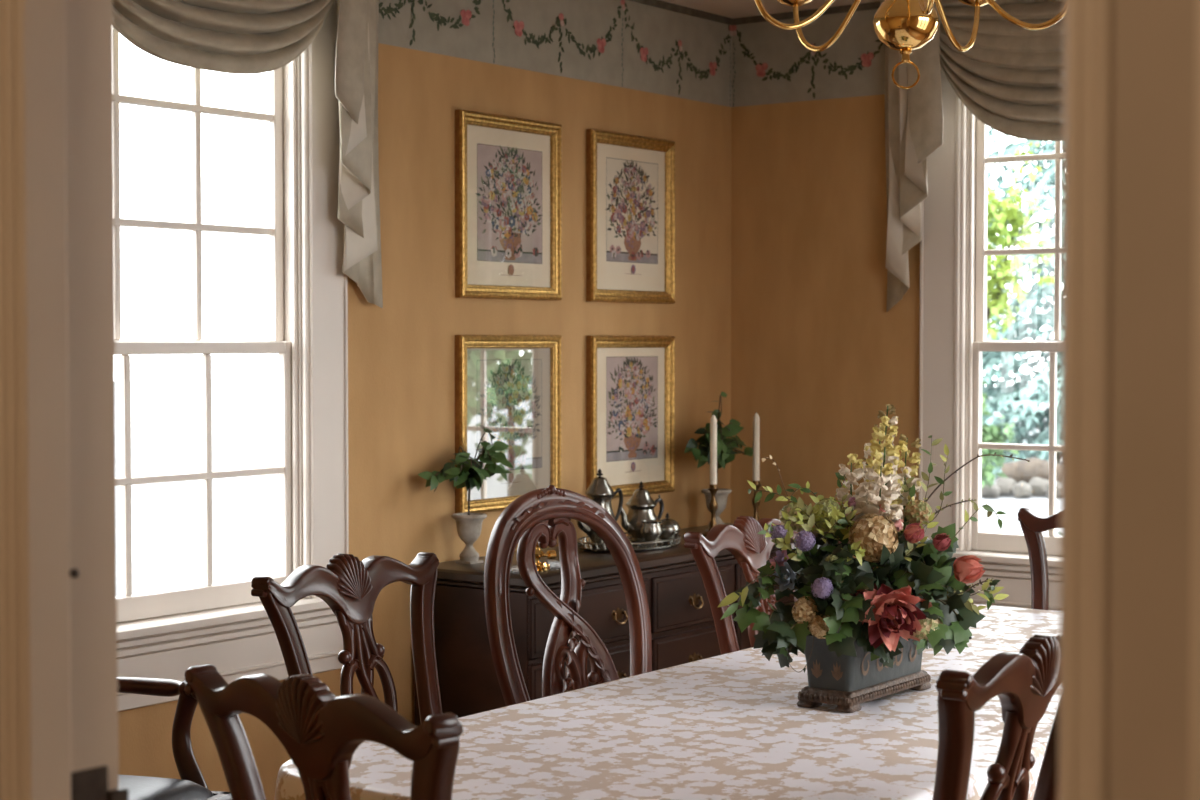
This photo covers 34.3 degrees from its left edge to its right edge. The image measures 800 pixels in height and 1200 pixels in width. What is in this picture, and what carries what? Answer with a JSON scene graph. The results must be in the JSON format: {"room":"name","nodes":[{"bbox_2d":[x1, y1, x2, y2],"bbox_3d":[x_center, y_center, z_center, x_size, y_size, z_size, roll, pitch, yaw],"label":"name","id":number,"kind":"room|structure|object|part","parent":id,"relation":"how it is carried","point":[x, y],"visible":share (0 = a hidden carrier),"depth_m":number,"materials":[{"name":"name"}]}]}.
{"room":"dining room","nodes":[
{"label":"dining room","id":0,"kind":"room"},
{"bbox_2d":[118,43,730,799],"bbox_3d":[-1.082,-0.025,5.194,0.150,2.640,5.097,1,2,36],"label":"wall","id":1,"kind":"structure","parent":0,"point":[401,353],"depth_m":5.91,"materials":[{"name":"paint"}]},
{"bbox_2d":[113,0,348,711],"bbox_3d":[-1.148,-0.251,5.079,0.252,2.060,1.270,1,2,36],"label":"window","id":2,"kind":"structure","parent":1,"relation":"in","point":[164,634],"depth_m":5.39,"materials":[{"name":"white wood"}]},
{"bbox_3d":[-1.156,-0.623,5.074,0.028,0.996,0.884,1,2,36],"label":"sash","id":3,"kind":"part","parent":2,"relation":"part of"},
{"bbox_3d":[-1.128,0.205,5.078,0.030,0.716,0.884,1,2,36],"label":"sash","id":4,"kind":"part","parent":2,"relation":"part of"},
{"bbox_3d":[-1.173,0.578,5.122,0.190,0.030,1.040,1,2,36],"label":"sill","id":5,"kind":"part","parent":2,"relation":"part of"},
{"bbox_2d":[113,0,382,307],"bbox_3d":[-1.009,-0.789,5.014,0.149,1.082,1.395,1,2,36],"label":"window valance","id":6,"kind":"object","parent":1,"relation":"attached to","point":[225,36],"visible":0.99,"depth_m":5.26,"materials":[{"name":"beige fabric"}]},
{"bbox_2d":[455,109,561,299],"bbox_3d":[-0.280,-0.604,6.117,0.030,0.571,0.506,1,2,36],"label":"framed print","id":7,"kind":"object","parent":1,"relation":"attached to","point":[508,170],"visible":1,"depth_m":6.11,"materials":[{"name":"paper"}]},
{"bbox_2d":[455,335,561,512],"bbox_3d":[-0.282,0.070,6.135,0.030,0.550,0.507,1,2,36],"label":"framed print","id":8,"kind":"object","parent":1,"relation":"attached to","point":[510,386],"visible":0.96,"depth_m":6.14,"materials":[{"name":"glass"}]},
{"bbox_2d":[378,0,732,106],"bbox_3d":[-0.982,-1.182,5.158,0.012,0.324,4.992,1,2,36],"label":"wallpaper border","id":9,"kind":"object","parent":1,"relation":"attached to","point":[652,46],"depth_m":6.44,"materials":[{"name":"paper"}]},
{"bbox_2d":[586,129,674,303],"bbox_3d":[0.112,-0.620,6.652,0.030,0.571,0.493,1,2,36],"label":"framed print","id":10,"kind":"object","parent":1,"relation":"attached to","point":[630,179],"visible":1,"depth_m":6.64,"materials":[{"name":"paper"}]},
{"bbox_2d":[586,336,674,497],"bbox_3d":[0.112,0.054,6.672,0.030,0.550,0.493,1,2,36],"label":"framed print","id":11,"kind":"object","parent":1,"relation":"attached to","point":[630,380],"visible":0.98,"depth_m":6.67,"materials":[{"name":"paper"}]},
{"bbox_2d":[116,377,1060,596],"bbox_3d":[-0.592,1.527,14.244,130.000,0.200,130.000,1,2,36],"label":"ground","id":12,"kind":"structure","parent":0,"point":[166,415],"depth_m":24.57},
{"bbox_2d":[981,484,999,498],"bbox_3d":[4.625,1.087,23.031,0.225,0.232,0.287,1,2,36],"label":"boulder","id":13,"kind":"object","parent":12,"relation":"on","point":[993,492],"visible":0.61,"depth_m":22.94,"materials":[{"name":"grey stone"}]},
{"bbox_2d":[981,381,1018,488],"bbox_3d":[4.323,0.492,21.945,0.922,1.410,0.606,-1,2,-25],"label":"shrub","id":14,"kind":"object","parent":12,"relation":"on","point":[989,435],"visible":0.51,"depth_m":21.90,"materials":[{"name":"green plant"}]},
{"bbox_2d":[995,477,1015,496],"bbox_3d":[4.874,1.060,23.323,0.269,0.288,0.331,1,2,36],"label":"boulder","id":15,"kind":"object","parent":12,"relation":"on","point":[1005,485],"visible":0.57,"depth_m":23.22,"materials":[{"name":"grey stone"}]},
{"bbox_2d":[982,132,1042,443],"bbox_3d":[5.858,-4.689,34.917,5.072,12.005,5.174,0,2,-9],"label":"spruce tree","id":16,"kind":"object","parent":12,"relation":"on","point":[994,140],"visible":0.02,"depth_m":34.43,"materials":[{"name":"green plant"}]},
{"bbox_2d":[987,138,1053,340],"bbox_3d":[3.512,-0.542,17.050,1.044,3.775,1.256,1,2,36],"label":"leafy tree","id":17,"kind":"object","parent":12,"relation":"on","point":[1003,274],"visible":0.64,"depth_m":16.88,"materials":[{"name":"green plant"}]},
{"bbox_2d":[982,128,1060,479],"bbox_3d":[6.776,-3.456,27.484,6.044,10.028,5.407,0,2,6],"label":"spruce tree","id":18,"kind":"object","parent":12,"relation":"on","point":[1028,397],"visible":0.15,"depth_m":26.74,"materials":[{"name":"green plant"}]},
{"bbox_2d":[1012,481,1031,498],"bbox_3d":[5.021,1.083,23.039,0.235,0.238,0.280,1,2,36],"label":"boulder","id":19,"kind":"object","parent":12,"relation":"on","point":[1021,490],"visible":0.89,"depth_m":22.94,"materials":[{"name":"grey stone"}]},
{"bbox_2d":[1001,457,1059,483],"bbox_3d":[5.411,0.909,24.175,0.805,0.397,0.360,1,2,21],"label":"rocks","id":20,"kind":"object","parent":12,"relation":"on","point":[1020,470],"visible":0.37,"depth_m":24.07,"materials":[{"name":"beige stone"}]},
{"bbox_2d":[1029,477,1048,496],"bbox_3d":[5.271,1.057,23.324,0.282,0.268,0.343,1,2,36],"label":"boulder","id":21,"kind":"object","parent":12,"relation":"on","point":[1038,485],"visible":0.65,"depth_m":23.21,"materials":[{"name":"grey stone"}]},
{"bbox_2d":[1045,481,1059,498],"bbox_3d":[5.405,1.076,23.043,0.244,0.229,0.275,0,2,8],"label":"boulder","id":22,"kind":"object","parent":12,"relation":"on","point":[1057,482],"visible":0.37,"depth_m":22.94,"materials":[{"name":"grey stone"}]},
{"bbox_2d":[661,0,881,17],"bbox_3d":[0.656,-1.359,3.973,4.350,0.100,5.247,1,2,36],"label":"ceiling","id":23,"kind":"structure","parent":0,"point":[727,8],"depth_m":6.87,"materials":[{"name":"paint"}]},
{"bbox_2d":[755,0,1062,88],"bbox_3d":[0.625,-0.962,3.871,0.708,0.688,0.678,1,2,36],"label":"chandelier","id":24,"kind":"object","parent":23,"relation":"hanging from","point":[904,26],"visible":1,"depth_m":3.81,"materials":[{"name":"gold metal"}]},
{"bbox_3d":[0.442,-0.794,3.797,0.322,0.149,0.012,-1,2,-18],"label":"arm","id":25,"kind":"part","parent":24,"relation":"part of","materials":[{"name":"gold metal"}]},
{"bbox_3d":[0.505,-0.800,3.990,0.012,0.149,0.322,-1,2,-36],"label":"arm","id":26,"kind":"part","parent":24,"relation":"part of","materials":[{"name":"gold metal"}]},
{"bbox_3d":[0.607,-0.791,3.678,0.012,0.149,0.322,0,2,0],"label":"arm","id":27,"kind":"part","parent":24,"relation":"part of","materials":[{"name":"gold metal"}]},
{"bbox_3d":[0.708,-0.800,3.990,0.013,0.149,0.322,1,2,36],"label":"arm","id":28,"kind":"part","parent":24,"relation":"part of","materials":[{"name":"gold metal"}]},
{"bbox_3d":[0.771,-0.794,3.797,0.322,0.149,0.012,1,2,18],"label":"arm","id":29,"kind":"part","parent":24,"relation":"part of","materials":[{"name":"gold metal"}]},
{"bbox_2d":[731,94,919,567],"bbox_3d":[2.103,-0.052,6.112,4.200,2.640,0.150,1,2,36],"label":"wall","id":30,"kind":"structure","parent":0,"point":[817,351],"depth_m":6.99,"materials":[{"name":"paint"}]},
{"bbox_2d":[732,1,884,106],"bbox_3d":[2.114,-1.206,5.969,4.052,0.324,0.012,1,2,36],"label":"trim","id":31,"kind":"structure","parent":30,"relation":"attached to","point":[771,65],"depth_m":6.98,"materials":[{"name":"paper"}]},
{"bbox_2d":[880,0,1062,311],"bbox_3d":[1.558,-0.830,6.301,1.469,1.075,0.149,1,2,36],"label":"window valance","id":32,"kind":"object","parent":30,"relation":"attached to","point":[1010,79],"visible":0.55,"depth_m":6.50,"materials":[{"name":"beige fabric"}]},
{"bbox_2d":[919,64,1061,610],"bbox_3d":[1.644,-0.291,6.428,1.260,2.060,0.252,1,2,36],"label":"window","id":33,"kind":"structure","parent":30,"relation":"in","point":[954,252],"depth_m":6.65,"materials":[{"name":"white wood"}]},
{"bbox_3d":[1.663,0.537,6.477,1.030,0.030,0.190,1,2,36],"label":"sill","id":34,"kind":"part","parent":33,"relation":"part of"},
{"bbox_3d":[1.630,0.165,6.422,0.874,0.716,0.030,1,2,36],"label":"sash","id":35,"kind":"part","parent":33,"relation":"part of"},
{"bbox_3d":[1.650,-0.664,6.425,0.874,0.996,0.028,1,2,36],"label":"sash","id":36,"kind":"part","parent":33,"relation":"part of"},
{"bbox_2d":[1109,0,1195,799],"bbox_3d":[0.220,0.098,1.094,3.600,2.640,0.012,1,2,36],"label":"wall","id":37,"kind":"structure","parent":0,"point":[1154,62],"depth_m":1.03,"materials":[{"name":"paint"}]},
{"bbox_3d":[0.656,1.360,4.054,4.350,0.060,5.247,1,2,36],"label":"floor","id":38,"kind":"structure","parent":0,"visible":0},
{"bbox_2d":[118,677,231,799],"bbox_3d":[-1.171,0.815,4.198,0.604,1.023,0.594,1,2,22],"label":"armchair","id":39,"kind":"object","parent":38,"relation":"on","point":[192,785],"visible":0.17,"depth_m":4.37,"materials":[{"name":"brown wood"}]},
{"bbox_3d":[-1.075,0.652,4.420,0.404,0.048,0.074,0,2,12],"label":"armrest","id":40,"kind":"part","parent":39,"relation":"part of","materials":[{"name":"brown wood"}]},
{"bbox_3d":[-1.116,0.858,4.178,0.408,0.056,0.464,1,2,22],"label":"seat","id":41,"kind":"part","parent":39,"relation":"part of","materials":[{"name":"grey leather"}]},
{"bbox_3d":[-1.120,0.910,4.181,0.466,0.062,0.521,1,2,22],"label":"seat rail","id":42,"kind":"part","parent":39,"relation":"part of","materials":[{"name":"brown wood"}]},
{"bbox_2d":[184,664,463,799],"bbox_3d":[-0.184,0.859,2.716,0.546,1.023,0.604,2,2,44],"label":"dining chair","id":43,"kind":"object","parent":38,"relation":"on","point":[321,732],"visible":1,"depth_m":2.49,"materials":[{"name":"brown wood"}]},
{"bbox_3d":[-0.480,0.872,2.707,0.107,0.995,0.143,2,2,44],"label":"post","id":44,"kind":"part","parent":43,"relation":"part of","materials":[{"name":"brown wood"}]},
{"bbox_3d":[-0.185,0.881,2.420,0.107,0.995,0.143,2,2,44],"label":"post","id":45,"kind":"part","parent":43,"relation":"part of","materials":[{"name":"brown wood"}]},
{"bbox_2d":[251,552,442,723],"bbox_3d":[-0.282,0.827,3.790,0.604,1.023,0.546,1,2,33],"label":"dining chair","id":46,"kind":"object","parent":38,"relation":"on","point":[350,586],"visible":0.78,"depth_m":3.91,"materials":[{"name":"brown wood"}]},
{"bbox_3d":[-0.573,0.842,3.735,0.143,0.995,0.107,1,2,33],"label":"post","id":47,"kind":"part","parent":46,"relation":"part of","materials":[{"name":"brown wood"}]},
{"bbox_3d":[-0.504,0.388,3.923,0.062,0.127,0.534,1,2,33],"label":"crest rail","id":48,"kind":"part","parent":46,"relation":"part of","materials":[{"name":"brown wood"}]},
{"bbox_3d":[-0.347,0.831,4.080,0.143,0.995,0.107,1,2,33],"label":"post","id":49,"kind":"part","parent":46,"relation":"part of","materials":[{"name":"brown wood"}]},
{"bbox_2d":[484,485,651,705],"bbox_3d":[0.117,0.760,4.197,0.624,1.132,0.584,1,2,36],"label":"chair","id":50,"kind":"object","parent":38,"relation":"on","point":[541,515],"visible":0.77,"depth_m":4.30,"materials":[{"name":"red wood"}]},
{"bbox_2d":[414,523,829,725],"bbox_3d":[0.131,0.869,6.336,0.468,0.785,1.735,1,2,36],"label":"sideboard","id":51,"kind":"object","parent":38,"relation":"on","point":[683,630],"visible":0.19,"depth_m":5.78,"materials":[{"name":"brown wood"}]},
{"bbox_2d":[417,428,513,563],"bbox_3d":[-0.377,0.288,5.853,0.166,0.405,0.389,1,2,36],"label":"potted plant","id":52,"kind":"object","parent":51,"relation":"on","point":[469,473],"visible":1,"depth_m":5.84,"materials":[{"name":"green plant"}]},
{"bbox_3d":[-0.377,0.236,5.838,0.074,0.292,0.292,1,2,36],"label":"stem","id":53,"kind":"part","parent":52,"relation":"part of","materials":[{"name":"green plant"}]},
{"bbox_2d":[535,541,555,571],"bbox_3d":[-0.182,0.443,5.657,0.096,0.107,0.099,1,2,17],"label":"brass ornament","id":54,"kind":"object","parent":51,"relation":"on","point":[551,554],"visible":0.61,"depth_m":5.65,"materials":[{"name":"gold metal"}]},
{"bbox_3d":[-0.169,0.480,5.633,0.023,0.022,0.059,-1,2,-29],"label":"knob","id":55,"kind":"part","parent":54,"relation":"part of","materials":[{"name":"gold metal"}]},
{"bbox_3d":[-0.142,0.452,5.679,0.024,0.025,0.026,-1,2,-29],"label":"knob","id":56,"kind":"part","parent":54,"relation":"part of","materials":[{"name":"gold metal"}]},
{"bbox_3d":[-0.026,0.836,5.771,0.018,0.175,0.590,1,2,36],"label":"drawer","id":57,"kind":"part","parent":51,"relation":"part of","materials":[{"name":"brown wood"}]},
{"bbox_3d":[-0.026,0.646,5.765,0.018,0.175,0.590,1,2,36],"label":"drawer","id":58,"kind":"part","parent":51,"relation":"part of","materials":[{"name":"brown wood"}]},
{"bbox_3d":[0.062,0.651,5.855,0.019,0.051,0.068,1,2,36],"label":"bail pull","id":59,"kind":"part","parent":51,"relation":"part of","materials":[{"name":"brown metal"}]},
{"bbox_3d":[0.062,0.841,5.861,0.019,0.051,0.068,1,2,36],"label":"bail pull","id":60,"kind":"part","parent":51,"relation":"part of","materials":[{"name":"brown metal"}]},
{"bbox_2d":[577,532,680,551],"bbox_3d":[0.096,0.462,6.309,0.286,0.032,0.426,1,2,36],"label":"serving tray","id":61,"kind":"object","parent":51,"relation":"on","point":[637,545],"visible":0.59,"depth_m":6.20,"materials":[{"name":"grey metal"}]},
{"bbox_2d":[576,469,622,545],"bbox_3d":[-0.009,0.345,6.261,0.179,0.248,0.106,0,2,-7],"label":"coffee pot","id":62,"kind":"object","parent":61,"relation":"on","point":[599,490],"visible":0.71,"depth_m":6.23,"materials":[{"name":"grey metal"}]},
{"bbox_3d":[-0.061,0.367,6.223,0.071,0.121,0.032,-1,2,-34],"label":"spout","id":63,"kind":"part","parent":62,"relation":"part of","materials":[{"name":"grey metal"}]},
{"bbox_3d":[-0.001,0.273,6.260,0.095,0.052,0.093,-1,2,-34],"label":"lid","id":64,"kind":"part","parent":62,"relation":"part of","materials":[{"name":"grey metal"}]},
{"bbox_3d":[0.052,0.343,6.298,0.053,0.116,0.015,-1,2,-34],"label":"handle","id":65,"kind":"part","parent":62,"relation":"part of","materials":[{"name":"metal"}]},
{"bbox_2d":[620,481,663,540],"bbox_3d":[0.137,0.366,6.420,0.185,0.196,0.119,0,2,-15],"label":"teapot","id":66,"kind":"object","parent":61,"relation":"on","point":[641,506],"visible":0.9,"depth_m":6.38,"materials":[{"name":"grey metal"}]},
{"bbox_3d":[0.084,0.392,6.366,0.034,0.087,0.060,2,2,44],"label":"spout","id":67,"kind":"part","parent":66,"relation":"part of","materials":[{"name":"grey metal"}]},
{"bbox_3d":[0.136,0.317,6.418,0.103,0.052,0.106,2,2,44],"label":"lid","id":68,"kind":"part","parent":66,"relation":"part of","materials":[{"name":"grey metal"}]},
{"bbox_3d":[0.188,0.367,6.472,0.016,0.081,0.068,2,2,44],"label":"handle","id":69,"kind":"part","parent":66,"relation":"part of","materials":[{"name":"metal"}]},
{"bbox_2d":[641,520,662,545],"bbox_3d":[0.171,0.429,6.274,0.072,0.078,0.086,-1,2,-28],"label":"jug","id":70,"kind":"object","parent":61,"relation":"on","point":[651,530],"visible":0.98,"depth_m":6.25,"materials":[{"name":"grey metal"}]},
{"bbox_3d":[0.162,0.419,6.236,0.010,0.052,0.031,0,2,6],"label":"handle","id":71,"kind":"part","parent":70,"relation":"part of","materials":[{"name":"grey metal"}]},
{"bbox_2d":[660,512,679,542],"bbox_3d":[0.221,0.417,6.368,0.084,0.098,0.092,0,2,-3],"label":"sugar bowl","id":72,"kind":"object","parent":61,"relation":"on","point":[670,527],"visible":0.87,"depth_m":6.33,"materials":[{"name":"grey metal"}]},
{"bbox_3d":[0.221,0.397,6.363,0.076,0.018,0.076,1,2,36],"label":"lid","id":73,"kind":"part","parent":72,"relation":"part of","materials":[{"name":"grey metal"}]},
{"bbox_3d":[0.299,0.823,6.214,0.018,0.175,0.460,1,2,36],"label":"drawer","id":74,"kind":"part","parent":51,"relation":"part of","materials":[{"name":"brown wood"}]},
{"bbox_3d":[0.299,0.633,6.208,0.018,0.175,0.460,1,2,36],"label":"drawer","id":75,"kind":"part","parent":51,"relation":"part of","materials":[{"name":"brown wood"}]},
{"bbox_3d":[0.309,0.831,6.197,0.019,0.051,0.068,1,2,36],"label":"bail pull","id":76,"kind":"part","parent":51,"relation":"part of","materials":[{"name":"brown metal"}]},
{"bbox_3d":[0.309,0.641,6.192,0.019,0.051,0.068,1,2,36],"label":"bail pull","id":77,"kind":"part","parent":51,"relation":"part of","materials":[{"name":"brown metal"}]},
{"bbox_2d":[702,484,718,536],"bbox_3d":[0.389,0.378,6.668,0.081,0.178,0.082,1,2,36],"label":"candlestick","id":78,"kind":"object","parent":51,"relation":"on","point":[713,489],"visible":0.79,"depth_m":6.66,"materials":[{"name":"brown metal"}]},
{"bbox_2d":[710,413,716,483],"bbox_3d":[0.389,0.167,6.662,0.025,0.243,0.025,1,2,36],"label":"taper candle","id":79,"kind":"object","parent":78,"relation":"in","point":[713,421],"visible":1,"depth_m":6.65,"materials":[{"name":"wax"}]},
{"bbox_2d":[708,484,718,489],"bbox_3d":[0.389,0.299,6.666,0.040,0.021,0.040,1,2,36],"label":"candle cup","id":80,"kind":"object","parent":78,"relation":"on","point":[712,486],"depth_m":6.65,"materials":[{"name":"brown metal"}]},
{"bbox_2d":[684,392,752,530],"bbox_3d":[0.430,0.216,6.823,0.178,0.491,0.372,1,2,21],"label":"potted plant","id":81,"kind":"object","parent":51,"relation":"on","point":[725,446],"visible":0.77,"depth_m":6.80,"materials":[{"name":"green plant"}]},
{"bbox_3d":[0.408,0.167,6.810,0.093,0.372,0.293,1,2,36],"label":"stem","id":82,"kind":"part","parent":81,"relation":"part of","materials":[{"name":"green plant"}]},
{"bbox_3d":[0.623,0.810,6.655,0.018,0.175,0.585,1,2,36],"label":"drawer","id":83,"kind":"part","parent":51,"relation":"part of","materials":[{"name":"brown wood"}]},
{"bbox_2d":[752,480,761,520],"bbox_3d":[0.550,0.372,6.846,0.081,0.178,0.082,1,2,36],"label":"candlestick","id":84,"kind":"object","parent":51,"relation":"on","point":[757,483],"visible":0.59,"depth_m":6.84,"materials":[{"name":"brown metal"}]},
{"bbox_2d":[753,411,759,480],"bbox_3d":[0.550,0.162,6.839,0.025,0.243,0.025,1,2,36],"label":"taper candle","id":85,"kind":"object","parent":84,"relation":"on","point":[756,421],"visible":1,"depth_m":6.83,"materials":[{"name":"wax"}]},
{"bbox_2d":[753,480,761,486],"bbox_3d":[0.550,0.294,6.843,0.040,0.021,0.040,1,2,36],"label":"candle cup","id":86,"kind":"object","parent":84,"relation":"on","point":[757,483],"depth_m":6.83,"materials":[{"name":"brown metal"}]},
{"bbox_3d":[0.623,0.620,6.650,0.018,0.175,0.585,1,2,36],"label":"drawer","id":87,"kind":"part","parent":51,"relation":"part of","materials":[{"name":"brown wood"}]},
{"bbox_2d":[684,516,810,654],"bbox_3d":[0.585,0.801,4.634,0.604,1.023,0.546,1,2,36],"label":"dining chair","id":88,"kind":"object","parent":38,"relation":"on","point":[751,550],"visible":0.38,"depth_m":4.67,"materials":[{"name":"red wood"}]},
{"bbox_3d":[0.291,0.816,4.595,0.143,0.995,0.107,1,2,36],"label":"post","id":89,"kind":"part","parent":88,"relation":"part of","materials":[{"name":"red wood"}]},
{"bbox_3d":[0.371,0.362,4.779,0.062,0.127,0.534,1,2,36],"label":"crest rail","id":90,"kind":"part","parent":88,"relation":"part of","materials":[{"name":"red wood"}]},
{"bbox_3d":[0.535,0.806,4.927,0.143,0.995,0.107,1,2,36],"label":"post","id":91,"kind":"part","parent":88,"relation":"part of","materials":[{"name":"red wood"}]},
{"bbox_2d":[933,635,1058,799],"bbox_3d":[0.417,0.850,3.019,0.604,1.023,0.546,1,2,36],"label":"dining chair","id":92,"kind":"object","parent":38,"relation":"on","point":[1025,682],"visible":0.88,"depth_m":2.80,"materials":[{"name":"brown wood"}]},
{"bbox_3d":[0.467,0.872,2.727,0.143,0.995,0.107,1,2,36],"label":"post","id":93,"kind":"part","parent":92,"relation":"part of","materials":[{"name":"brown wood"}]},
{"bbox_3d":[0.631,0.420,2.849,0.062,0.127,0.534,1,2,36],"label":"crest rail","id":94,"kind":"part","parent":92,"relation":"part of","materials":[{"name":"brown wood"}]},
{"bbox_3d":[0.711,0.862,3.060,0.143,0.995,0.107,1,2,36],"label":"post","id":95,"kind":"part","parent":92,"relation":"part of","materials":[{"name":"brown wood"}]},
{"bbox_2d":[1017,507,1059,609],"bbox_3d":[1.196,0.793,4.914,0.546,1.023,0.604,1,2,36],"label":"dining chair","id":96,"kind":"object","parent":38,"relation":"on","point":[1032,524],"visible":0.05,"depth_m":5.21,"materials":[{"name":"brown wood"}]},
{"bbox_3d":[1.156,0.798,5.209,0.107,0.995,0.143,1,2,36],"label":"post","id":97,"kind":"part","parent":96,"relation":"part of","materials":[{"name":"brown wood"}]},
{"bbox_3d":[1.354,0.352,5.116,0.534,0.127,0.062,1,2,36],"label":"crest rail","id":98,"kind":"part","parent":96,"relation":"part of","materials":[{"name":"brown wood"}]},
{"bbox_3d":[0.569,0.953,3.927,0.953,0.742,2.513,1,2,36],"label":"dining table","id":99,"kind":"object","parent":38,"relation":"on","visible":0},
{"bbox_2d":[275,604,1058,799],"bbox_3d":[0.564,0.687,3.920,1.063,0.216,2.616,1,2,36],"label":"tablecloth","id":100,"kind":"object","parent":99,"relation":"on","point":[729,726],"visible":0.42,"depth_m":3.36,"materials":[{"name":"white fabric"}]},
{"bbox_2d":[718,404,1029,712],"bbox_3d":[0.531,0.296,3.737,0.430,0.572,0.546,1,2,40],"label":"flower arrangement","id":101,"kind":"object","parent":100,"relation":"on","point":[862,630],"visible":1,"depth_m":3.66,"materials":[{"name":"plant"}]},
{"bbox_3d":[0.520,0.495,3.800,0.126,0.103,0.330,1,2,36],"label":"planter","id":102,"kind":"part","parent":101,"relation":"part of","materials":[{"name":"paint"}]},
{"bbox_3d":[0.520,0.558,3.802,0.123,0.026,0.339,1,2,36],"label":"moulding","id":103,"kind":"part","parent":101,"relation":"part of","materials":[{"name":"brown wood"}]},
{"bbox_3d":[-0.857,0.072,1.950,4.050,2.640,0.092,1,2,36],"label":"wall","id":104,"kind":"structure","parent":0,"visible":0},
{"bbox_2d":[0,0,1199,799],"bbox_3d":[-0.081,0.319,1.383,1.090,2.180,0.119,1,2,36],"label":"door frame","id":105,"kind":"structure","parent":104,"relation":"in","point":[59,639],"depth_m":1.61,"materials":[{"name":"beige wood"}]},
{"bbox_3d":[-0.433,0.366,1.679,0.007,0.098,0.060,1,2,36],"label":"strike plate","id":106,"kind":"part","parent":105,"relation":"part of","materials":[{"name":"metal"}]}
]}

